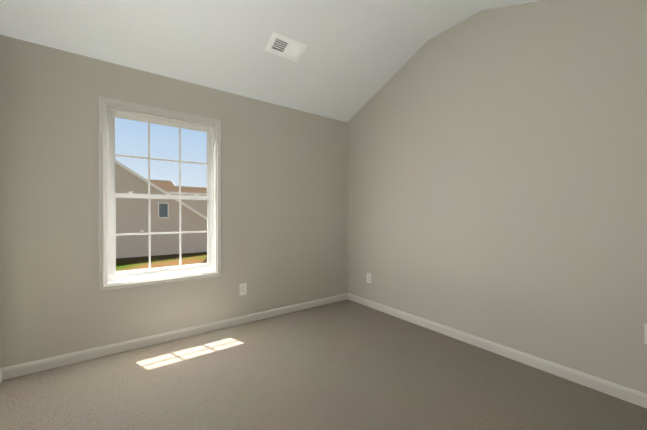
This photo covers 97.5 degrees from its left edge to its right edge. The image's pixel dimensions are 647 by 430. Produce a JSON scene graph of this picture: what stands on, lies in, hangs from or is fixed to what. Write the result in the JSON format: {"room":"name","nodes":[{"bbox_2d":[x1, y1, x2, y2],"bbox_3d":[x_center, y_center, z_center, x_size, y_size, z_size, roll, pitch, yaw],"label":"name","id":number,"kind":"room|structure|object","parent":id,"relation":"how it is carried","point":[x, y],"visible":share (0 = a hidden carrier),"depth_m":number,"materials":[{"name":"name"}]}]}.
{"room":"empty bedroom","nodes":[
{"label":"empty bedroom","id":0,"kind":"room"},
{"bbox_2d":[0,35,347,367],"bbox_3d":[-1.017,-0.181,3.023,3.530,2.790,0.140,0,0,-36],"label":"wall","id":1,"kind":"structure","parent":0,"point":[284,206],"depth_m":2.44,"materials":[{"name":"beige paint"}]},
{"bbox_2d":[0,368,3,382],"bbox_3d":[-1.378,1.128,0.783,0.013,0.083,2.970,0,0,-36],"label":"baseboard","id":2,"kind":"structure","parent":1,"relation":"attached to","point":[1,369],"depth_m":2.00,"materials":[{"name":"white paint"}]},
{"bbox_2d":[98,96,220,291],"bbox_3d":[-1.488,-0.171,2.673,0.987,1.596,0.168,0,0,-36],"label":"window unit","id":3,"kind":"structure","parent":1,"relation":"in","point":[113,274],"depth_m":2.59,"materials":[{"name":"white wood"}]},
{"bbox_2d":[4,293,347,379],"bbox_3d":[-0.972,1.123,2.965,3.250,0.083,0.013,0,0,-36],"label":"baseboard","id":4,"kind":"structure","parent":1,"relation":"attached to","point":[17,370],"depth_m":2.53,"materials":[{"name":"white paint"}]},
{"bbox_2d":[240,283,246,295],"bbox_3d":[-0.863,0.797,3.047,0.076,0.124,0.007,0,0,-36],"label":"outlet","id":5,"kind":"object","parent":1,"relation":"attached to","point":[243,288],"visible":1,"depth_m":3.05,"materials":[{"name":"white plastic"}]},
{"bbox_2d":[0,0,543,122],"bbox_3d":[-0.089,-1.594,1.757,3.250,0.642,3.086,0,0,-36],"label":"ceiling","id":6,"kind":"structure","parent":0,"point":[355,57],"depth_m":2.47,"materials":[{"name":"white paint"}]},
{"bbox_2d":[265,32,306,61],"bbox_3d":[-0.368,-1.639,2.652,0.345,0.234,0.195,0,-22,-36],"label":"ceiling vent","id":7,"kind":"object","parent":6,"relation":"in","point":[284,46],"visible":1,"depth_m":2.62,"materials":[{"name":"white metal"}]},
{"bbox_2d":[0,299,646,429],"bbox_3d":[-0.076,1.192,1.745,3.250,0.050,3.040,0,0,-36],"label":"floor","id":8,"kind":"structure","parent":0,"point":[347,364],"depth_m":1.92,"materials":[{"name":"carpet"}]},
{"bbox_2d":[348,0,646,393],"bbox_3d":[1.290,-0.440,2.744,0.140,3.310,3.040,0,0,-36],"label":"wall","id":9,"kind":"structure","parent":0,"point":[497,175],"depth_m":2.26,"materials":[{"name":"beige paint"}]},
{"bbox_2d":[367,273,370,283],"bbox_3d":[0.574,0.801,3.598,0.007,0.124,0.076,0,0,-36],"label":"outlet","id":10,"kind":"object","parent":9,"relation":"attached to","point":[368,277],"visible":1,"depth_m":3.59,"materials":[{"name":"white plastic"}]},
{"bbox_2d":[348,293,646,408],"bbox_3d":[1.232,1.123,2.699,0.013,0.083,2.970,0,0,-36],"label":"baseboard","id":11,"kind":"structure","parent":9,"relation":"attached to","point":[633,396],"depth_m":2.22,"materials":[{"name":"white paint"}]},
{"bbox_2d":[644,323,646,343],"bbox_3d":[1.972,0.720,1.694,0.007,0.124,0.076,0,0,-36],"label":"outlet","id":12,"kind":"object","parent":9,"relation":"attached to","point":[645,333],"visible":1,"depth_m":1.72,"materials":[{"name":"white plastic"}]},
{"label":"outside","id":13,"kind":"structure","parent":0,"visible":0},
{"bbox_2d":[116,252,206,270],"bbox_3d":[-4.559,4.328,38.905,280.000,0.300,61.840,0,0,-36],"label":"ground","id":14,"kind":"structure","parent":13,"point":[162,261],"depth_m":26.26,"materials":[{"name":"green plant"}]},
{"bbox_2d":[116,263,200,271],"bbox_3d":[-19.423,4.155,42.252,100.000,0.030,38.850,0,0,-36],"label":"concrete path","id":15,"kind":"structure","parent":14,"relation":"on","point":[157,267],"depth_m":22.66,"materials":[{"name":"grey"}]},
{"bbox_2d":[115,160,206,257],"bbox_3d":[-26.310,-1.285,32.753,25.010,10.955,16.790,0,0,-36],"label":"neighbouring house","id":16,"kind":"structure","parent":14,"relation":"on","point":[189,243],"depth_m":29.44,"materials":[{"name":"beige"}]}
]}

